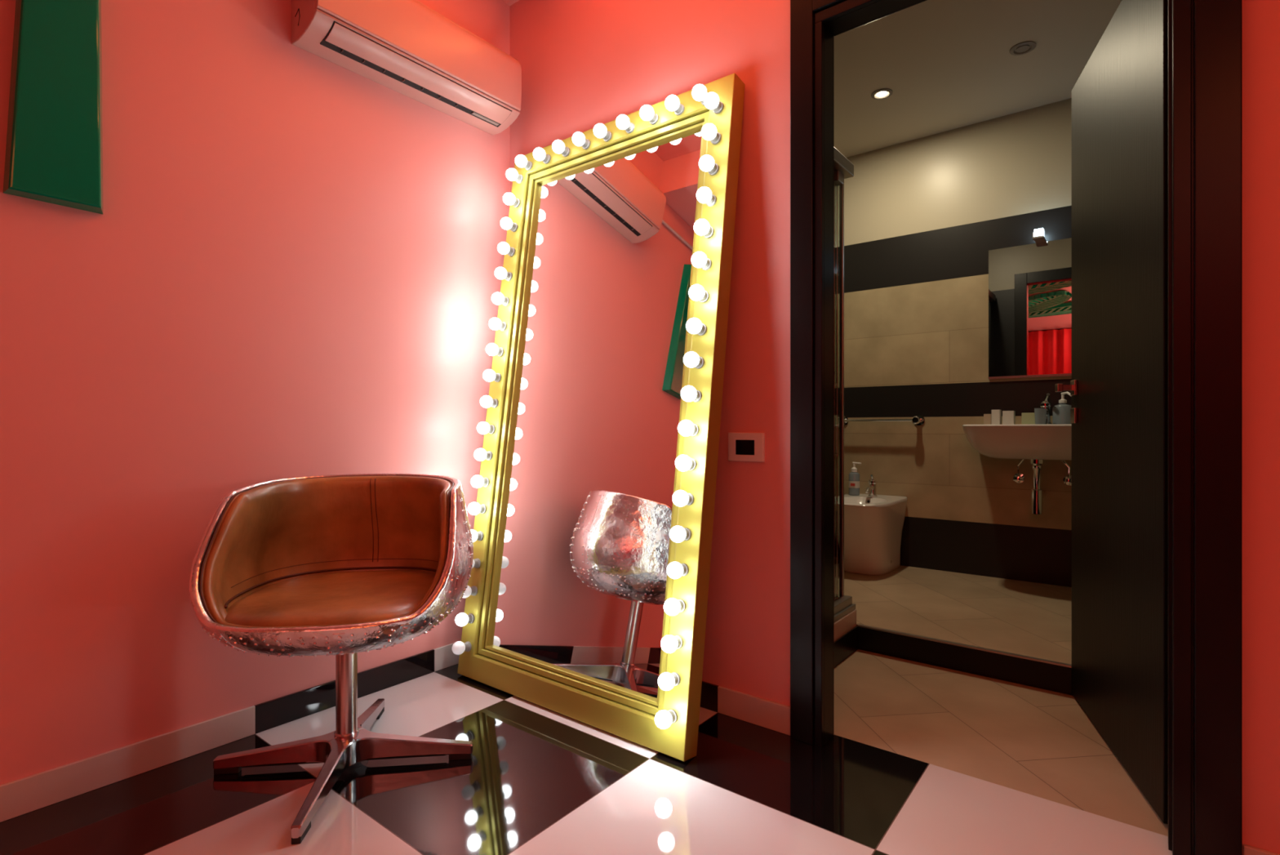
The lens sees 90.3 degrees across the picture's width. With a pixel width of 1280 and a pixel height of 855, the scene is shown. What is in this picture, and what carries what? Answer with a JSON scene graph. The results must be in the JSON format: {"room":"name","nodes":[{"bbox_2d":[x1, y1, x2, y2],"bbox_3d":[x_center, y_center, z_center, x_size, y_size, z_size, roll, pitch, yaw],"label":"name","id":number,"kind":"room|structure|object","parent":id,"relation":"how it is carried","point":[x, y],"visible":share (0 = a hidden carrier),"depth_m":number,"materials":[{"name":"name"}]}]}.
{"room":"dressing room","nodes":[
{"label":"dressing room","id":0,"kind":"room"},
{"bbox_2d":[0,0,509,784],"bbox_3d":[-2.463,-0.422,0.283,0.120,2.645,6.218,0,0,38],"label":"wall","id":1,"kind":"structure","parent":0,"point":[289,264],"depth_m":1.78,"materials":[{"name":"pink paint"}]},
{"bbox_2d":[3,0,102,214],"bbox_3d":[-1.390,-0.916,1.519,0.044,0.761,0.180,0,0,38],"label":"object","id":2,"kind":"object","parent":1,"relation":"attached to","point":[54,146],"visible":1,"depth_m":1.50,"materials":[{"name":"green paint"}]},
{"bbox_2d":[0,640,461,822],"bbox_3d":[-2.402,0.859,0.256,0.010,0.082,6.050,0,0,38],"label":"baseboard","id":3,"kind":"structure","parent":1,"relation":"attached to","point":[36,791],"depth_m":1.74,"materials":[{"name":"tile"}]},
{"bbox_2d":[291,0,521,134],"bbox_3d":[-0.765,-1.317,2.210,0.174,0.286,0.779,0,0,38],"label":"air conditioner","id":4,"kind":"object","parent":1,"relation":"attached to","point":[406,47],"visible":1,"depth_m":2.14,"materials":[{"name":"white plastic"}]},
{"bbox_2d":[320,39,501,127],"bbox_3d":[-0.761,-1.180,2.218,0.024,0.012,0.688,0,0,38],"label":"outlet","id":5,"kind":"object","parent":4,"relation":"attached to","point":[331,46],"depth_m":2.17,"materials":[{"name":"grey plastic"}]},
{"bbox_2d":[471,111,498,125],"bbox_3d":[-0.590,-1.177,2.430,0.013,0.004,0.120,0,0,38],"label":"outlet","id":6,"kind":"object","parent":4,"relation":"attached to","point":[482,116],"depth_m":2.43,"materials":[{"name":"beige plastic"}]},
{"bbox_2d":[501,0,519,6],"bbox_3d":[-0.730,-1.795,-1.088,4.540,0.100,6.238,0,0,38],"label":"ceiling","id":7,"kind":"structure","parent":0,"point":[509,2],"depth_m":2.61,"materials":[{"name":"pink paint"}]},
{"bbox_2d":[0,648,1172,854],"bbox_3d":[-0.484,0.940,-0.774,4.500,0.080,6.996,0,0,38],"label":"floor","id":8,"kind":"structure","parent":0,"point":[537,779],"depth_m":1.58,"materials":[{"name":"tile"}]},
{"bbox_2d":[188,473,473,844],"bbox_3d":[-0.783,0.521,1.700,0.654,0.758,0.656,0,0,-13],"label":"chair","id":9,"kind":"object","parent":8,"relation":"on","point":[343,566],"visible":1,"depth_m":1.68,"materials":[{"name":"brown leather"}]},
{"bbox_2d":[225,569,435,626],"bbox_3d":[-0.783,0.454,1.699,0.524,0.052,0.524,0,0,-7],"label":"seat cushion","id":10,"kind":"object","parent":9,"relation":"on","point":[286,597],"depth_m":1.59,"materials":[{"name":"brown leather"}]},
{"bbox_2d":[452,73,744,760],"bbox_3d":[-0.186,-0.083,2.115,0.991,1.965,0.385,0,0,38],"label":"vanity mirror","id":11,"kind":"object","parent":8,"relation":"on","point":[586,593],"visible":0.96,"depth_m":2.07,"materials":[{"name":"gold metal"}]},
{"bbox_2d":[463,640,471,651],"bbox_3d":[-0.626,0.785,2.281,0.035,0.035,0.027,0,-8,38],"label":"socket","id":12,"kind":"object","parent":11,"relation":"attached to","point":[467,644],"depth_m":2.28,"materials":[{"name":"grey"}]},
{"bbox_2d":[466,613,474,623],"bbox_3d":[-0.617,0.688,2.292,0.035,0.035,0.027,0,-8,38],"label":"socket","id":13,"kind":"object","parent":11,"relation":"attached to","point":[470,616],"depth_m":2.29,"materials":[{"name":"grey"}]},
{"bbox_2d":[470,585,477,595],"bbox_3d":[-0.609,0.591,2.303,0.035,0.035,0.027,0,-8,38],"label":"socket","id":14,"kind":"object","parent":11,"relation":"attached to","point":[473,588],"depth_m":2.30,"materials":[{"name":"grey"}]},
{"bbox_2d":[473,558,480,568],"bbox_3d":[-0.601,0.493,2.313,0.035,0.035,0.027,0,-8,38],"label":"socket","id":15,"kind":"object","parent":11,"relation":"attached to","point":[477,562],"depth_m":2.31,"materials":[{"name":"grey"}]},
{"bbox_2d":[476,530,484,540],"bbox_3d":[-0.592,0.396,2.324,0.035,0.035,0.027,0,-8,38],"label":"socket","id":16,"kind":"object","parent":11,"relation":"attached to","point":[480,534],"depth_m":2.32,"materials":[{"name":"grey"}]},
{"bbox_2d":[479,503,486,513],"bbox_3d":[-0.584,0.298,2.335,0.035,0.035,0.027,0,-8,38],"label":"socket","id":17,"kind":"object","parent":11,"relation":"attached to","point":[482,507],"depth_m":2.33,"materials":[{"name":"grey"}]},
{"bbox_2d":[482,477,489,486],"bbox_3d":[-0.576,0.201,2.345,0.035,0.035,0.027,0,-8,38],"label":"socket","id":18,"kind":"object","parent":11,"relation":"attached to","point":[486,481],"depth_m":2.34,"materials":[{"name":"grey"}]},
{"bbox_2d":[485,450,492,460],"bbox_3d":[-0.567,0.103,2.356,0.035,0.035,0.027,0,-8,38],"label":"socket","id":19,"kind":"object","parent":11,"relation":"attached to","point":[488,453],"depth_m":2.35,"materials":[{"name":"grey"}]},
{"bbox_2d":[488,424,495,434],"bbox_3d":[-0.559,0.006,2.367,0.035,0.035,0.027,0,-8,38],"label":"socket","id":20,"kind":"object","parent":11,"relation":"attached to","point":[491,428],"depth_m":2.36,"materials":[{"name":"grey"}]},
{"bbox_2d":[490,398,498,408],"bbox_3d":[-0.550,-0.092,2.377,0.035,0.035,0.027,0,-8,38],"label":"socket","id":21,"kind":"object","parent":11,"relation":"attached to","point":[494,402],"depth_m":2.37,"materials":[{"name":"grey"}]},
{"bbox_2d":[493,373,501,382],"bbox_3d":[-0.542,-0.189,2.388,0.035,0.035,0.027,0,-8,38],"label":"socket","id":22,"kind":"object","parent":11,"relation":"attached to","point":[497,376],"depth_m":2.38,"materials":[{"name":"grey"}]},
{"bbox_2d":[496,346,504,356],"bbox_3d":[-0.534,-0.287,2.399,0.035,0.035,0.027,0,-8,38],"label":"socket","id":23,"kind":"object","parent":11,"relation":"attached to","point":[500,350],"depth_m":2.39,"materials":[{"name":"grey metal"}]},
{"bbox_2d":[499,321,506,331],"bbox_3d":[-0.525,-0.384,2.409,0.035,0.035,0.027,0,-8,38],"label":"socket","id":24,"kind":"object","parent":11,"relation":"attached to","point":[503,325],"depth_m":2.40,"materials":[{"name":"grey metal"}]},
{"bbox_2d":[502,296,509,306],"bbox_3d":[-0.517,-0.481,2.420,0.035,0.035,0.027,0,-8,38],"label":"socket","id":25,"kind":"object","parent":11,"relation":"attached to","point":[505,300],"depth_m":2.42,"materials":[{"name":"grey metal"}]},
{"bbox_2d":[503,271,512,280],"bbox_3d":[-0.509,-0.579,2.430,0.035,0.035,0.027,0,-8,38],"label":"socket","id":26,"kind":"object","parent":11,"relation":"attached to","point":[508,276],"depth_m":2.42,"materials":[{"name":"grey metal"}]},
{"bbox_2d":[506,246,515,256],"bbox_3d":[-0.500,-0.676,2.441,0.035,0.035,0.027,0,-8,38],"label":"socket","id":27,"kind":"object","parent":11,"relation":"attached to","point":[510,250],"depth_m":2.44,"materials":[{"name":"grey metal"}]},
{"bbox_2d":[509,222,517,231],"bbox_3d":[-0.492,-0.774,2.452,0.035,0.035,0.027,0,-8,38],"label":"socket","id":28,"kind":"object","parent":11,"relation":"attached to","point":[513,225],"depth_m":2.45,"materials":[{"name":"grey metal"}]},
{"bbox_2d":[512,197,520,208],"bbox_3d":[-0.484,-0.871,2.462,0.035,0.035,0.027,0,-8,38],"label":"socket","id":29,"kind":"object","parent":11,"relation":"attached to","point":[516,201],"depth_m":2.46,"materials":[{"name":"grey metal"}]},
{"bbox_2d":[515,173,523,183],"bbox_3d":[-0.475,-0.969,2.473,0.035,0.035,0.027,0,-8,38],"label":"socket","id":30,"kind":"object","parent":11,"relation":"attached to","point":[518,176],"depth_m":2.47,"materials":[{"name":"grey metal"}]},
{"bbox_2d":[524,160,532,170],"bbox_3d":[-0.436,-1.010,2.449,0.035,0.035,0.027,0,-8,38],"label":"socket","id":31,"kind":"object","parent":11,"relation":"attached to","point":[527,164],"depth_m":2.44,"materials":[{"name":"grey metal"}]},
{"bbox_2d":[542,153,551,164],"bbox_3d":[-0.356,-1.010,2.387,0.035,0.035,0.027,0,-8,38],"label":"socket","id":32,"kind":"object","parent":11,"relation":"attached to","point":[546,157],"depth_m":2.38,"materials":[{"name":"grey metal"}]},
{"bbox_2d":[561,146,569,156],"bbox_3d":[-0.277,-1.010,2.325,0.035,0.035,0.027,0,-8,38],"label":"socket","id":33,"kind":"object","parent":11,"relation":"attached to","point":[565,149],"depth_m":2.32,"materials":[{"name":"grey metal"}]},
{"bbox_2d":[581,138,590,149],"bbox_3d":[-0.198,-1.010,2.263,0.035,0.035,0.027,0,-8,38],"label":"socket","id":34,"kind":"object","parent":11,"relation":"attached to","point":[585,143],"depth_m":2.26,"materials":[{"name":"grey metal"}]},
{"bbox_2d":[489,128,702,699],"bbox_3d":[-0.166,-0.082,2.141,0.767,1.751,0.005,0,-8,38],"label":"mirror glass","id":35,"kind":"object","parent":11,"relation":"attached to","point":[582,575],"depth_m":2.10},
{"bbox_2d":[602,130,612,142],"bbox_3d":[-0.119,-1.010,2.201,0.035,0.035,0.027,0,-8,38],"label":"socket","id":36,"kind":"object","parent":11,"relation":"attached to","point":[607,135],"depth_m":2.20,"materials":[{"name":"grey metal"}]},
{"bbox_2d":[624,121,634,133],"bbox_3d":[-0.040,-1.010,2.139,0.035,0.035,0.027,0,-8,38],"label":"socket","id":37,"kind":"object","parent":11,"relation":"attached to","point":[629,127],"depth_m":2.14,"materials":[{"name":"grey"}]},
{"bbox_2d":[648,112,658,124],"bbox_3d":[0.039,-1.010,2.077,0.035,0.035,0.027,0,-8,38],"label":"socket","id":38,"kind":"object","parent":11,"relation":"attached to","point":[654,117],"depth_m":2.07,"materials":[{"name":"grey"}]},
{"bbox_2d":[667,708,677,723],"bbox_3d":[0.080,0.785,1.728,0.035,0.035,0.027,0,-8,38],"label":"socket","id":39,"kind":"object","parent":11,"relation":"attached to","point":[673,713],"depth_m":1.73,"materials":[{"name":"grey"}]},
{"bbox_2d":[671,671,680,685],"bbox_3d":[0.089,0.688,1.739,0.035,0.035,0.027,0,-8,38],"label":"socket","id":40,"kind":"object","parent":11,"relation":"attached to","point":[676,676],"depth_m":1.74,"materials":[{"name":"grey"}]},
{"bbox_2d":[673,635,683,648],"bbox_3d":[0.097,0.591,1.749,0.035,0.035,0.027,0,-8,38],"label":"socket","id":41,"kind":"object","parent":11,"relation":"attached to","point":[678,638],"depth_m":1.75,"materials":[{"name":"grey"}]},
{"bbox_2d":[673,103,684,115],"bbox_3d":[0.119,-1.010,2.015,0.035,0.035,0.027,0,-8,38],"label":"socket","id":42,"kind":"object","parent":11,"relation":"attached to","point":[678,110],"depth_m":2.01,"materials":[{"name":"grey"}]},
{"bbox_2d":[677,599,685,612],"bbox_3d":[0.105,0.493,1.760,0.035,0.035,0.027,0,-8,38],"label":"socket","id":43,"kind":"object","parent":11,"relation":"attached to","point":[682,602],"depth_m":1.76,"materials":[{"name":"grey"}]},
{"bbox_2d":[680,563,688,576],"bbox_3d":[0.114,0.396,1.771,0.035,0.035,0.027,0,-8,38],"label":"socket","id":44,"kind":"object","parent":11,"relation":"attached to","point":[685,566],"depth_m":1.77,"materials":[{"name":"grey"}]},
{"bbox_2d":[684,527,691,540],"bbox_3d":[0.122,0.298,1.781,0.035,0.035,0.027,0,-8,38],"label":"socket","id":45,"kind":"object","parent":11,"relation":"attached to","point":[687,531],"depth_m":1.78,"materials":[{"name":"grey"}]},
{"bbox_2d":[686,492,693,505],"bbox_3d":[0.130,0.201,1.792,0.035,0.035,0.027,0,-8,38],"label":"socket","id":46,"kind":"object","parent":11,"relation":"attached to","point":[690,501],"depth_m":1.79,"materials":[{"name":"grey"}]},
{"bbox_2d":[688,457,696,470],"bbox_3d":[0.139,0.103,1.802,0.035,0.035,0.027,0,-8,38],"label":"socket","id":47,"kind":"object","parent":11,"relation":"attached to","point":[692,466],"depth_m":1.80,"materials":[{"name":"grey"}]},
{"bbox_2d":[690,423,699,435],"bbox_3d":[0.147,0.006,1.813,0.035,0.035,0.027,0,-8,38],"label":"socket","id":48,"kind":"object","parent":11,"relation":"attached to","point":[695,430],"depth_m":1.81,"materials":[{"name":"grey"}]},
{"bbox_2d":[693,390,702,402],"bbox_3d":[0.155,-0.092,1.824,0.035,0.035,0.027,0,-8,38],"label":"socket","id":49,"kind":"object","parent":11,"relation":"attached to","point":[698,397],"depth_m":1.82,"materials":[{"name":"grey"}]},
{"bbox_2d":[694,356,704,368],"bbox_3d":[0.164,-0.189,1.835,0.035,0.035,0.027,0,-8,38],"label":"socket","id":50,"kind":"object","parent":11,"relation":"attached to","point":[700,362],"depth_m":1.83,"materials":[{"name":"grey metal"}]},
{"bbox_2d":[697,323,706,335],"bbox_3d":[0.172,-0.287,1.845,0.035,0.035,0.027,0,-8,38],"label":"socket","id":51,"kind":"object","parent":11,"relation":"attached to","point":[702,331],"depth_m":1.84,"materials":[{"name":"grey metal"}]},
{"bbox_2d":[699,290,709,302],"bbox_3d":[0.180,-0.384,1.856,0.035,0.035,0.027,0,-8,38],"label":"socket","id":52,"kind":"object","parent":11,"relation":"attached to","point":[704,298],"depth_m":1.85,"materials":[{"name":"grey metal"}]},
{"bbox_2d":[701,257,711,270],"bbox_3d":[0.189,-0.481,1.866,0.035,0.035,0.027,0,-8,38],"label":"socket","id":53,"kind":"object","parent":11,"relation":"attached to","point":[707,265],"depth_m":1.86,"materials":[{"name":"grey metal"}]},
{"bbox_2d":[703,226,714,238],"bbox_3d":[0.197,-0.579,1.877,0.035,0.035,0.027,0,-8,38],"label":"socket","id":54,"kind":"object","parent":11,"relation":"attached to","point":[709,233],"depth_m":1.87,"materials":[{"name":"grey metal"}]},
{"bbox_2d":[706,194,716,206],"bbox_3d":[0.205,-0.676,1.888,0.035,0.035,0.027,0,-8,38],"label":"socket","id":55,"kind":"object","parent":11,"relation":"attached to","point":[712,202],"depth_m":1.88,"materials":[{"name":"grey metal"}]},
{"bbox_2d":[707,163,719,175],"bbox_3d":[0.214,-0.774,1.898,0.035,0.035,0.027,0,-8,38],"label":"socket","id":56,"kind":"object","parent":11,"relation":"attached to","point":[714,169],"depth_m":1.89,"materials":[{"name":"grey metal"}]},
{"bbox_2d":[710,132,721,144],"bbox_3d":[0.222,-0.871,1.909,0.035,0.035,0.027,0,-8,38],"label":"socket","id":57,"kind":"object","parent":11,"relation":"attached to","point":[716,139],"depth_m":1.91,"materials":[{"name":"grey metal"}]},
{"bbox_2d":[712,101,724,114],"bbox_3d":[0.231,-0.969,1.920,0.035,0.035,0.027,0,-8,38],"label":"socket","id":58,"kind":"object","parent":11,"relation":"attached to","point":[718,108],"depth_m":1.92,"materials":[{"name":"grey"}]},
{"bbox_2d":[509,0,1279,854],"bbox_3d":[1.170,-0.422,1.335,4.300,2.645,0.056,0,0,38],"label":"wall","id":59,"kind":"structure","parent":0,"point":[584,64],"depth_m":1.93,"materials":[{"name":"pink paint"}]},
{"bbox_2d":[700,680,790,735],"bbox_3d":[-0.045,0.859,2.245,1.246,0.082,0.010,0,0,38],"label":"baseboard","id":60,"kind":"structure","parent":59,"relation":"attached to","point":[775,716],"depth_m":1.95,"materials":[{"name":"tile"}]},
{"bbox_2d":[728,432,764,462],"bbox_3d":[0.326,0.060,1.955,0.122,0.088,0.009,0,0,38],"label":"wall control","id":61,"kind":"object","parent":59,"relation":"attached to","point":[742,446],"visible":1,"depth_m":1.95,"materials":[{"name":"white plastic"}]},
{"bbox_2d":[790,0,1242,854],"bbox_3d":[0.842,-0.185,1.591,0.957,2.170,0.099,0,0,38],"label":"door frame","id":62,"kind":"structure","parent":59,"relation":"in","point":[1205,37],"depth_m":1.31,"materials":[{"name":"black wood"}]},
{"bbox_2d":[1054,0,1168,823],"bbox_3d":[1.307,-0.120,1.790,0.096,2.024,0.757,0,0,21],"label":"door","id":63,"kind":"structure","parent":59,"relation":"in","point":[1118,386],"depth_m":1.67,"materials":[{"name":"black wood"}]},
{"bbox_2d":[1243,843,1279,854],"bbox_3d":[2.021,0.865,0.625,2.084,0.070,0.010,0,0,38],"label":"baseboard","id":64,"kind":"structure","parent":59,"relation":"attached to","point":[1247,849],"depth_m":1.25,"materials":[{"name":"wood"}]},
{"bbox_2d":[834,625,1073,695],"bbox_3d":[1.188,0.854,1.887,1.352,0.093,0.748,0,0,38],"label":"step","id":65,"kind":"structure","parent":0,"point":[1051,677],"depth_m":2.36,"materials":[{"name":"black tile"}]},
{"bbox_2d":[837,97,1071,586],"bbox_3d":[1.906,-0.380,3.473,2.380,2.560,0.100,0,0,38],"label":"wall","id":66,"kind":"structure","parent":0,"point":[923,216],"depth_m":3.56,"materials":[{"name":"beige tile"}]},
{"bbox_2d":[837,414,924,425],"bbox_3d":[1.401,-0.042,3.750,0.500,0.060,0.085,0,0,38],"label":"towel rail","id":67,"kind":"object","parent":66,"relation":"attached to","point":[918,420],"visible":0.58,"depth_m":3.67,"materials":[{"name":"silver metal"}]},
{"bbox_2d":[962,423,1071,514],"bbox_3d":[1.948,0.204,3.111,0.650,0.439,0.418,0,0,38],"label":"basin","id":68,"kind":"object","parent":66,"relation":"attached to","point":[1037,443],"visible":0.8,"depth_m":3.04,"materials":[{"name":"white ceramic"}]},
{"bbox_2d":[983,413,991,424],"bbox_3d":[1.848,-0.043,3.379,0.035,0.056,0.050,0,0,38],"label":"packet","id":69,"kind":"object","parent":68,"relation":"on","point":[987,417],"visible":0.8,"depth_m":3.36,"materials":[{"name":"beige cardboard"}]},
{"bbox_2d":[991,409,1001,424],"bbox_3d":[1.873,-0.054,3.346,0.039,0.078,0.050,0,0,38],"label":"box","id":70,"kind":"object","parent":68,"relation":"on","point":[996,414],"visible":1,"depth_m":3.33,"materials":[{"name":"beige cardboard"}]},
{"bbox_2d":[1002,410,1015,424],"bbox_3d":[1.918,-0.051,3.311,0.051,0.070,0.050,0,0,38],"label":"box","id":71,"kind":"object","parent":68,"relation":"on","point":[1008,416],"visible":1,"depth_m":3.29,"materials":[{"name":"beige cardboard"}]},
{"bbox_2d":[1021,412,1035,424],"bbox_3d":[1.996,-0.045,3.266,0.062,0.060,0.045,0,0,38],"label":"box","id":72,"kind":"object","parent":68,"relation":"on","point":[1028,418],"visible":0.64,"depth_m":3.25,"materials":[{"name":"green"}]},
{"bbox_2d":[1034,408,1047,424],"bbox_3d":[1.986,-0.056,3.157,0.054,0.079,0.054,0,0,38],"label":"glass tumbler","id":73,"kind":"object","parent":68,"relation":"on","point":[1040,414],"visible":0.94,"depth_m":3.14,"materials":[{"name":"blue glass"}]},
{"bbox_2d":[1039,392,1052,423],"bbox_3d":[2.030,-0.092,3.194,0.060,0.155,0.126,0,0,38],"label":"faucet","id":74,"kind":"object","parent":68,"relation":"on","point":[1046,403],"visible":0.69,"depth_m":3.20,"materials":[{"name":"silver metal"}]},
{"bbox_2d":[1052,391,1071,423],"bbox_3d":[2.093,-0.096,3.151,0.087,0.160,0.092,0,0,38],"label":"soap dispenser","id":75,"kind":"object","parent":68,"relation":"on","point":[1061,411],"visible":0.83,"depth_m":3.13,"materials":[{"name":"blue plastic"}]},
{"bbox_2d":[1052,402,1071,423],"bbox_3d":[2.094,-0.070,3.154,0.086,0.107,0.086,0,0,38],"label":"bottle","id":76,"kind":"object","parent":75,"relation":"attached to","point":[1061,411],"depth_m":3.12,"materials":[{"name":"grey plastic"}]},
{"bbox_2d":[988,237,1071,378],"bbox_3d":[2.068,-0.606,3.275,0.490,0.692,0.012,0,0,38],"label":"bathroom mirror","id":77,"kind":"object","parent":66,"relation":"attached to","point":[1030,285],"visible":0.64,"depth_m":3.31,"materials":[{"name":"clear glass"}]},
{"bbox_2d":[1032,228,1045,243],"bbox_3d":[2.034,-0.977,3.245,0.048,0.047,0.100,0,0,38],"label":"lamp","id":78,"kind":"object","parent":66,"relation":"attached to","point":[1038,235],"visible":1,"depth_m":3.21,"materials":[{"name":"beige"}]},
{"bbox_2d":[1034,228,1044,236],"bbox_3d":[2.020,-0.982,3.223,0.040,0.036,0.048,0,0,38],"label":"diffuser","id":79,"kind":"object","parent":78,"relation":"attached to","point":[1039,232],"depth_m":3.20,"materials":[{"name":"white glass"}]},
{"bbox_2d":[837,563,1071,664],"bbox_3d":[1.445,0.862,2.966,2.280,0.117,1.267,0,0,38],"label":"floor","id":80,"kind":"structure","parent":0,"point":[1026,618],"depth_m":2.83,"materials":[{"name":"beige tile"}]},
{"bbox_2d":[837,541,839,564],"bbox_3d":[1.085,0.676,3.780,0.216,0.254,0.216,0,0,38],"label":"waste bin","id":81,"kind":"object","parent":80,"relation":"on","point":[837,541],"visible":0.02,"depth_m":3.71,"materials":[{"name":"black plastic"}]},
{"bbox_2d":[834,146,856,640],"bbox_3d":[0.294,-0.126,2.592,0.921,1.898,0.742,0,0,38],"label":"shower enclosure","id":82,"kind":"object","parent":80,"relation":"on","point":[845,611],"visible":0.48,"depth_m":2.58,"materials":[{"name":"beige"}]},
{"bbox_2d":[834,608,856,640],"bbox_3d":[0.294,0.781,2.592,0.921,0.083,0.742,0,0,38],"label":"shower tray","id":83,"kind":"object","parent":82,"relation":"on","point":[846,621],"depth_m":2.49,"materials":[{"name":"beige"}]},
{"bbox_2d":[837,493,907,575],"bbox_3d":[1.257,0.602,3.569,0.346,0.403,0.546,0,0,38],"label":"bidet","id":84,"kind":"object","parent":80,"relation":"on","point":[873,526],"visible":0.81,"depth_m":3.45,"materials":[{"name":"white ceramic"}]},
{"bbox_2d":[848,462,861,495],"bbox_3d":[1.268,0.302,3.768,0.063,0.195,0.067,0,0,-6],"label":"soap dispenser","id":85,"kind":"object","parent":84,"relation":"on","point":[854,477],"visible":1,"depth_m":3.75,"materials":[{"name":"blue plastic"}]},
{"bbox_2d":[848,471,859,495],"bbox_3d":[1.268,0.330,3.770,0.063,0.138,0.063,0,0,38],"label":"bottle","id":86,"kind":"object","parent":85,"relation":"attached to","point":[854,477],"depth_m":3.74,"materials":[{"name":"clear plastic"}]},
{"bbox_2d":[865,474,877,497],"bbox_3d":[1.324,0.333,3.655,0.052,0.134,0.124,0,0,38],"label":"faucet","id":87,"kind":"object","parent":84,"relation":"on","point":[871,489],"visible":1,"depth_m":3.66,"materials":[{"name":"silver metal"}]},
{"bbox_2d":[857,623,1071,667],"bbox_3d":[1.418,0.804,2.175,1.346,0.006,0.018,0,0,38],"label":"trim","id":88,"kind":"structure","parent":80,"relation":"attached to","point":[1024,656],"depth_m":2.33,"materials":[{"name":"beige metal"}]},
{"bbox_2d":[834,0,1121,157],"bbox_3d":[1.235,-1.688,2.698,2.480,0.064,2.147,0,0,38],"label":"ceiling","id":89,"kind":"structure","parent":0,"point":[946,64],"depth_m":2.89,"materials":[{"name":"beige paint"}]},
{"bbox_2d":[871,88,893,99],"bbox_3d":[1.201,-1.652,3.160,0.100,0.006,0.100,0,0,38],"label":"recessed light","id":90,"kind":"object","parent":89,"relation":"in","point":[882,95],"visible":1,"depth_m":3.15,"materials":[{"name":"beige"}]},
{"bbox_2d":[1009,40,1035,55],"bbox_3d":[1.671,-1.652,2.780,0.100,0.006,0.100,0,0,38],"label":"recessed light","id":91,"kind":"object","parent":89,"relation":"in","point":[1022,48],"visible":1,"depth_m":2.77,"materials":[{"name":"beige"}]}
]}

